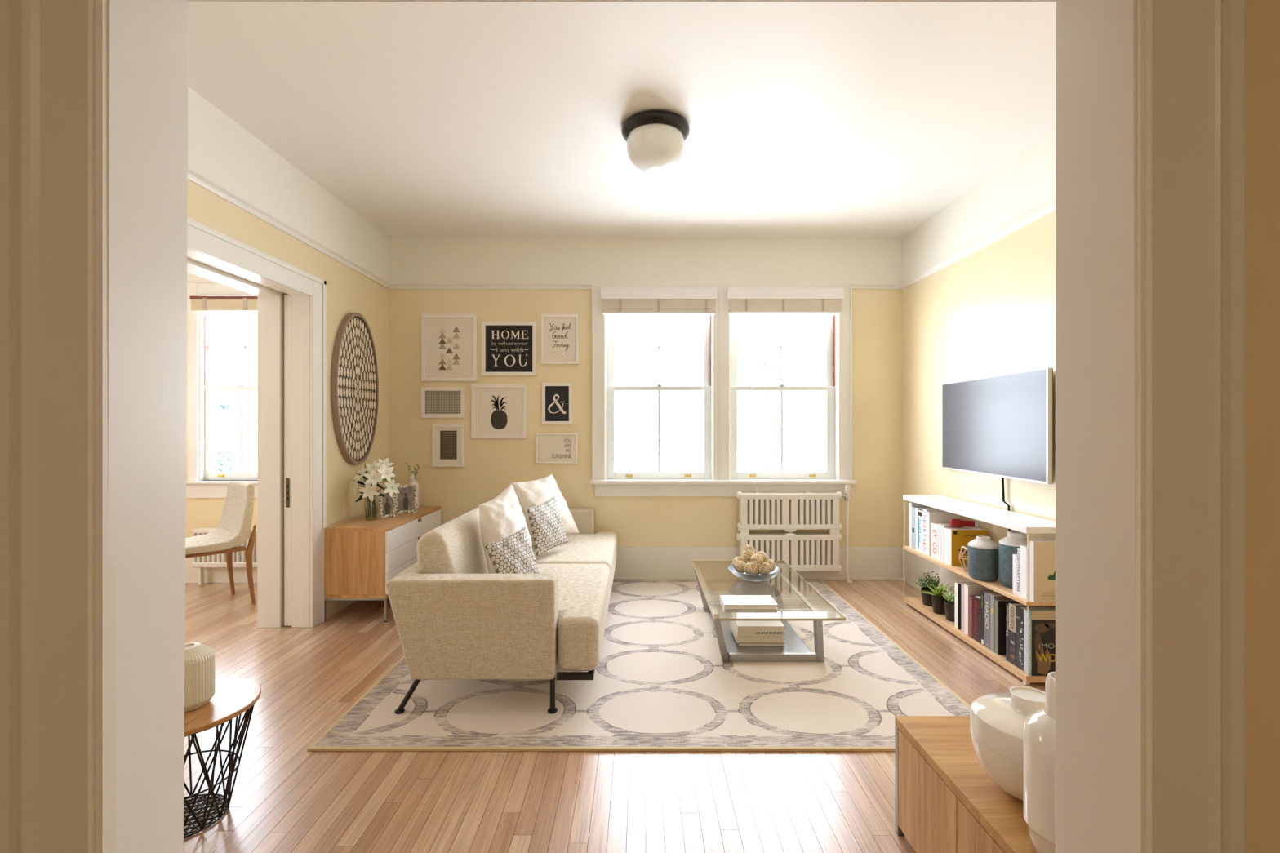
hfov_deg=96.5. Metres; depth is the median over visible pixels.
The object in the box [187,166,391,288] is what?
trim
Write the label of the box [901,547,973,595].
baseboard
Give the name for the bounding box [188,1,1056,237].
ceiling
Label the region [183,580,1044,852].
floor
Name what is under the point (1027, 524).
shelf
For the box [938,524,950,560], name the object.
book
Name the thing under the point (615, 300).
window blind
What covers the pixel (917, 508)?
book
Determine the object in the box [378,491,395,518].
photo frame
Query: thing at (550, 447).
picture frame
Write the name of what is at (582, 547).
seat cushion
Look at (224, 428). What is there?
tree
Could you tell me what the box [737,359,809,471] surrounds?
tree
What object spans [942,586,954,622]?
potted plant
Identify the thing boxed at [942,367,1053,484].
television
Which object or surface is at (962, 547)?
ornament
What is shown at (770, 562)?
ball
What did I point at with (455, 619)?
sofa
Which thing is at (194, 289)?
trim
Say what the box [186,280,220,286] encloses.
trim
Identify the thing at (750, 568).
ball
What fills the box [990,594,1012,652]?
book
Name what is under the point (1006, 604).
book
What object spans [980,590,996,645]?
book
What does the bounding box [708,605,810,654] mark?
shelf
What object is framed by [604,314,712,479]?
window
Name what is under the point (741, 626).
book
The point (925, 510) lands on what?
book
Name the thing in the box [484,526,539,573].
throw pillow
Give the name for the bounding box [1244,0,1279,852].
wall
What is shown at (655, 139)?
ceiling light
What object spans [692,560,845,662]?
coffee table
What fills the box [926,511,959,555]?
book
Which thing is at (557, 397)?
print
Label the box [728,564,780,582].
bowl
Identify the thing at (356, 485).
lily
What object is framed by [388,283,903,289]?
trim
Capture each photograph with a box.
[382,493,392,515]
[397,487,414,511]
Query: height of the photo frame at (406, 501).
0.205 m
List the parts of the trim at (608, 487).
window stool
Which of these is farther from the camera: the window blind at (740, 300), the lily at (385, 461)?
the window blind at (740, 300)
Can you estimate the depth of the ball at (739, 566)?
3.43 m
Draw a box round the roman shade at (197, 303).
[189,296,257,311]
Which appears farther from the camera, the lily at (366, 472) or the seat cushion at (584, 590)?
the lily at (366, 472)
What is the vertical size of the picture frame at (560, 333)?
0.403 m
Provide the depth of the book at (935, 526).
3.59 m
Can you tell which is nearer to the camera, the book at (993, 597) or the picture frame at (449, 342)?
the book at (993, 597)
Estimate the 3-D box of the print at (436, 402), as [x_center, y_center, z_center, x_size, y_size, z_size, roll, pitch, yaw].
[-1.582,-0.193,4.596,0.287,0.186,0.014,0,0,0]
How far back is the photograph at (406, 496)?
4.23 m
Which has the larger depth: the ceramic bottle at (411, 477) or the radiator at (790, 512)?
the radiator at (790, 512)
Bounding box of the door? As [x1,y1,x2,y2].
[284,294,291,626]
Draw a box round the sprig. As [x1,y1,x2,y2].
[405,462,419,478]
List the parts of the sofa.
leg, panel, arm, leg, rail, arm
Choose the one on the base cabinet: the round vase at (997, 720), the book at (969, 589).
the round vase at (997, 720)
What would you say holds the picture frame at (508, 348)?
attached to the wall at (491, 465)
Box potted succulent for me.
[920,582,952,614]
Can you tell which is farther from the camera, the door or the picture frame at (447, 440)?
the picture frame at (447, 440)
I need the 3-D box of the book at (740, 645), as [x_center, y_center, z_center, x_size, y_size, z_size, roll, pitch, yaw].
[0.650,1.170,3.179,0.246,0.020,0.240,0,0,0]
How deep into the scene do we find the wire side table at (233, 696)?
1.81 m
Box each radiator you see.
[191,528,257,586]
[736,488,842,573]
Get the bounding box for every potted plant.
[915,571,939,606]
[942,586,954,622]
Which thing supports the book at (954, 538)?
on the shelf at (1027, 524)
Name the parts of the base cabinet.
leg, door, door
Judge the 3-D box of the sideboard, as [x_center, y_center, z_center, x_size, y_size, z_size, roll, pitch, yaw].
[-1.793,0.936,4.088,0.414,0.592,0.975,0,0,0]
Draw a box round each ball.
[731,556,742,568]
[733,560,746,573]
[741,549,754,563]
[742,544,755,552]
[744,561,758,574]
[750,554,763,566]
[755,551,767,561]
[757,561,771,574]
[764,558,775,572]
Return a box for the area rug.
[306,579,970,751]
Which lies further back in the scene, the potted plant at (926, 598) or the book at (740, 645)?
the potted plant at (926, 598)
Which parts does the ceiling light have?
lamp shade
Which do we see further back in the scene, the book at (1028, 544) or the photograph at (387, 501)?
the photograph at (387, 501)
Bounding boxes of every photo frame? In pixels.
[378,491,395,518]
[394,484,417,514]
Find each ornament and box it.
[330,312,378,464]
[958,545,968,573]
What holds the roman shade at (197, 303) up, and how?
attached to the wall at (200, 513)
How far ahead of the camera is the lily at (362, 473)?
3.90 m
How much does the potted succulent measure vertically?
0.202 m
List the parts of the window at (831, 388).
sash, sash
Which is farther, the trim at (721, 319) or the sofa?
the trim at (721, 319)
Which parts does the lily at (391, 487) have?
stem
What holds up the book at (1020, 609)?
on the shelf at (1027, 524)
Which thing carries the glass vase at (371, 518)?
on the sideboard
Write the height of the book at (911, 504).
0.307 m
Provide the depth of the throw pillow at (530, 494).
3.98 m
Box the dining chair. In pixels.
[185,480,256,604]
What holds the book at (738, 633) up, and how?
on the book at (739, 639)
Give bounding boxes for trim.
[0,0,115,852]
[106,0,188,852]
[186,0,1057,1]
[186,217,326,627]
[186,248,310,627]
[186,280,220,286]
[186,480,257,497]
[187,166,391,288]
[187,282,256,480]
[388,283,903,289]
[589,479,856,496]
[591,284,852,479]
[900,199,1055,288]
[1055,0,1136,852]
[1128,0,1244,852]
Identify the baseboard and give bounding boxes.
[185,557,257,582]
[326,600,355,618]
[613,546,902,580]
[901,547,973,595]
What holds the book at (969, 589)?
on the shelf at (1027, 524)
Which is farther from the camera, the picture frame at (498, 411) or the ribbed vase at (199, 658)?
the picture frame at (498, 411)
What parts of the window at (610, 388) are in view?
sash, sash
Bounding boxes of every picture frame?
[421,314,477,381]
[421,386,465,417]
[431,424,464,466]
[471,383,527,438]
[481,321,536,375]
[535,432,577,463]
[541,314,579,364]
[542,382,572,424]
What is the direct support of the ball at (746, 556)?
on the ball
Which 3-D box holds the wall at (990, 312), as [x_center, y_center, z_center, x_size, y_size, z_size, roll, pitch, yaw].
[2.217,-0.144,2.844,0.200,2.753,3.858,0,0,0]
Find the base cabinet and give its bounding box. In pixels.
[894,715,1035,852]
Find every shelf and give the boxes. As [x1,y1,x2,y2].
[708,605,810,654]
[902,494,1055,684]
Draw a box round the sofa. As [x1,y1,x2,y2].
[385,506,617,714]
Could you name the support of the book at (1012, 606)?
on the shelf at (1027, 524)
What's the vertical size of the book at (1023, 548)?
0.250 m
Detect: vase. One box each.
[184,642,214,712]
[364,497,377,520]
[414,479,418,508]
[969,685,1044,801]
[1022,671,1055,852]
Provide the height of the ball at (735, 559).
0.086 m
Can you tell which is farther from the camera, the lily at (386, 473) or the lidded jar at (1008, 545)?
the lily at (386, 473)
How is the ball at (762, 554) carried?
on the ball
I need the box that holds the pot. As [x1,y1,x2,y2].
[931,595,946,614]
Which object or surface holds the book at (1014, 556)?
on the shelf at (1027, 524)
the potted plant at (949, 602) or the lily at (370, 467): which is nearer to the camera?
the potted plant at (949, 602)
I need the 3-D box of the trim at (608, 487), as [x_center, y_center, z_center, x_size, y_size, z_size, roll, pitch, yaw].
[0.660,0.495,4.590,2.117,0.132,0.125,0,0,0]
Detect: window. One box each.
[199,311,257,480]
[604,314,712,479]
[729,313,838,479]
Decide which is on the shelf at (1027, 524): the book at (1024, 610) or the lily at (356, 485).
the book at (1024, 610)
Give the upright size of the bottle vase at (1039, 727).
0.366 m
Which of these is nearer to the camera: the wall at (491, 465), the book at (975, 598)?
the book at (975, 598)
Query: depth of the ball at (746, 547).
3.54 m
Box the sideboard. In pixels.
[324,506,441,622]
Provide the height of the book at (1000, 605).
0.278 m
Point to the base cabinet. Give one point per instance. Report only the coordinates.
(945, 802)
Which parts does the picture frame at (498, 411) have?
pineapple crown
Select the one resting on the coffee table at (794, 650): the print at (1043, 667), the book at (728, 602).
the book at (728, 602)
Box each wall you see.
[185,272,257,537]
[186,86,389,526]
[389,237,902,546]
[902,127,1056,546]
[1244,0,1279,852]
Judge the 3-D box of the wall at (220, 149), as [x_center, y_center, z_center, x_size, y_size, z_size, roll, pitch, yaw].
[-2.170,-0.144,2.941,0.300,2.753,3.732,0,0,0]
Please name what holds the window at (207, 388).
in the wall at (200, 513)
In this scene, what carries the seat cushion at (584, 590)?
on the sofa
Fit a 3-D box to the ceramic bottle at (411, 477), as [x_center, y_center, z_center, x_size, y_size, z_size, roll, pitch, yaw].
[-1.775,0.506,4.440,0.068,0.268,0.068,0,0,0]
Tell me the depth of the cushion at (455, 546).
2.71 m
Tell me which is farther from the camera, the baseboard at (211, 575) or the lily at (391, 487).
the baseboard at (211, 575)
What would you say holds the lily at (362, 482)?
in the glass vase at (371, 518)
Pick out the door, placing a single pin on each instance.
(287, 298)
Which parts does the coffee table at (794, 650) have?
leg, leg, rail, glass, rail, rail, leg, leg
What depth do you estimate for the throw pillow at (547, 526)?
3.64 m
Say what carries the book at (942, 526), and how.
on the shelf at (1027, 524)
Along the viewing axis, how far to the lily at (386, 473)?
3.89 m
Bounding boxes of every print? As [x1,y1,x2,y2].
[425,391,460,413]
[435,426,461,463]
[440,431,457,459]
[545,386,568,421]
[1034,622,1055,652]
[1035,647,1051,675]
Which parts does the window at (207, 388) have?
sash, sash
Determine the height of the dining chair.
0.836 m
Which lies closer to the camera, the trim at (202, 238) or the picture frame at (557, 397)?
the trim at (202, 238)
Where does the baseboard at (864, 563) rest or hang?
attached to the wall at (491, 465)
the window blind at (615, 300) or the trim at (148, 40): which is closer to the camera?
the trim at (148, 40)
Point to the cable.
(1002, 478)
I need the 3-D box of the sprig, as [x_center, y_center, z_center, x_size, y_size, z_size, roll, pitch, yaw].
[-1.774,0.365,4.458,0.111,0.160,0.007,0,0,0]
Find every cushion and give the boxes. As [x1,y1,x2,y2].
[416,506,488,573]
[531,531,617,592]
[537,564,610,671]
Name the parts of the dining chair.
seat rail, leg, leg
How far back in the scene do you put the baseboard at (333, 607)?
3.75 m
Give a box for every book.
[720,595,777,608]
[729,622,784,643]
[730,612,784,631]
[730,621,784,636]
[737,643,784,647]
[909,502,928,547]
[911,506,931,549]
[915,507,934,550]
[917,510,923,552]
[923,508,946,554]
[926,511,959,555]
[931,522,950,559]
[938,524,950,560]
[941,524,971,562]
[943,527,986,565]
[954,582,978,629]
[960,584,964,632]
[964,584,991,635]
[968,595,972,638]
[972,595,980,643]
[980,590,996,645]
[984,592,999,649]
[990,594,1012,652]
[995,600,1017,654]
[1005,603,1008,662]
[1008,602,1024,666]
[1012,554,1017,595]
[1016,605,1055,671]
[1017,547,1020,596]
[1020,545,1026,599]
[1023,608,1055,673]
[1028,544,1029,600]
[1028,609,1055,675]
[1029,540,1055,602]
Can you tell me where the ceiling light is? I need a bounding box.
[621,110,689,173]
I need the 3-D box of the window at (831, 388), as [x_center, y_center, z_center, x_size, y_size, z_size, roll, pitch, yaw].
[1.157,-0.307,4.688,0.901,1.550,0.170,0,0,0]
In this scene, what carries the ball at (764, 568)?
in the bowl
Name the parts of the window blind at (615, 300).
rail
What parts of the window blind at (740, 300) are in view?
rail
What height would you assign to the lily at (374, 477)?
0.332 m
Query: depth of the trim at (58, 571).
0.90 m
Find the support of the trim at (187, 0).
attached to the wall at (1261, 17)
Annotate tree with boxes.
[215,391,238,471]
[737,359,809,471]
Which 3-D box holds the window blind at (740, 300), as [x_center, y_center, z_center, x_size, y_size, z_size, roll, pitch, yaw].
[1.155,-0.986,4.553,0.922,0.231,0.054,0,0,0]
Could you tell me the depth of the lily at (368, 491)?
3.83 m
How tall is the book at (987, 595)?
0.289 m
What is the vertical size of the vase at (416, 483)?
0.226 m
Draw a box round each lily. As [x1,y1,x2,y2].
[351,476,385,517]
[352,477,368,517]
[354,466,397,506]
[355,469,382,516]
[355,472,399,517]
[357,461,373,516]
[358,483,380,516]
[359,460,382,516]
[367,463,395,517]
[368,457,394,506]
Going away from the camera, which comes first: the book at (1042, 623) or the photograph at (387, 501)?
the book at (1042, 623)
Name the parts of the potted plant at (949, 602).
pot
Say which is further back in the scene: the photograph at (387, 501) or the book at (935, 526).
the photograph at (387, 501)
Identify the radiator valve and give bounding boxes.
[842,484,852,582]
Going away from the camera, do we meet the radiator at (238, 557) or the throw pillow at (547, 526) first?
the throw pillow at (547, 526)
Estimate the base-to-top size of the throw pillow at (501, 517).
0.457 m
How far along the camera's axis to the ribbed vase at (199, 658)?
1.76 m
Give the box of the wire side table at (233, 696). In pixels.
[183,677,261,838]
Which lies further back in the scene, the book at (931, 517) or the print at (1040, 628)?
the book at (931, 517)
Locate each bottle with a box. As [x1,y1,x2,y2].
[407,474,414,484]
[950,518,978,528]
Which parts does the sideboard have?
leg, panel, panel, frame, panel, leg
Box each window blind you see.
[600,287,717,317]
[726,287,844,313]
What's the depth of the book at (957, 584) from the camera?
3.34 m
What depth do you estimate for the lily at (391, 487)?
3.90 m
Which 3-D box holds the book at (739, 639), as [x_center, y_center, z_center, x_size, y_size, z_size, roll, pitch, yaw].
[0.647,1.144,3.180,0.257,0.032,0.238,0,0,0]
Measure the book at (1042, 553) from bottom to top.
0.286 m
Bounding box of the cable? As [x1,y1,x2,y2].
[1001,477,1010,531]
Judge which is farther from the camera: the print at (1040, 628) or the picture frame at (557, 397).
the picture frame at (557, 397)
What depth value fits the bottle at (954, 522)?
3.44 m
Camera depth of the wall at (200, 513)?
4.51 m
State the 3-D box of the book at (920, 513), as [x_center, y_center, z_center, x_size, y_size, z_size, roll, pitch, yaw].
[1.951,0.694,3.785,0.191,0.271,0.067,0,0,0]
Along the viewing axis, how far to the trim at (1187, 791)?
0.90 m
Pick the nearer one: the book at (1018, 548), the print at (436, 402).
the book at (1018, 548)
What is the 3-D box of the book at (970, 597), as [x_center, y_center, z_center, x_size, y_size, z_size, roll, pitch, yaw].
[1.938,1.069,3.205,0.170,0.226,0.030,0,0,0]
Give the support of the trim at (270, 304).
attached to the wall at (220, 149)
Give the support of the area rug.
on the floor
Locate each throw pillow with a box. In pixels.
[479,484,534,573]
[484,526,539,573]
[511,474,578,544]
[527,496,568,557]
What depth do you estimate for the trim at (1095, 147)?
0.99 m
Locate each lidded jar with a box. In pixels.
[967,535,998,582]
[998,530,1029,588]
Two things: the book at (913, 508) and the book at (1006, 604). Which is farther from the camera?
the book at (913, 508)
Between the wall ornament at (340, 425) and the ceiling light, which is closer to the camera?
the ceiling light
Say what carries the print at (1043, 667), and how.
attached to the book at (1042, 623)
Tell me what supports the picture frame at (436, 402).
attached to the wall at (491, 465)
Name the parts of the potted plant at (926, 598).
pot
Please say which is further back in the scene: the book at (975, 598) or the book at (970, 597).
the book at (970, 597)
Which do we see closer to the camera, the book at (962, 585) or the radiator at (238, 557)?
the book at (962, 585)
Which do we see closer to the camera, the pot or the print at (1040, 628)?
the print at (1040, 628)
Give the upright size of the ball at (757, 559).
0.077 m
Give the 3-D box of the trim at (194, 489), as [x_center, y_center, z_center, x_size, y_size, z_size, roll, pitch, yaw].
[-3.148,0.496,4.497,0.880,0.133,0.120,0,0,0]
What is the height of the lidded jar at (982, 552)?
0.228 m
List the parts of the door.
latch plate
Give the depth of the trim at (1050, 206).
3.45 m

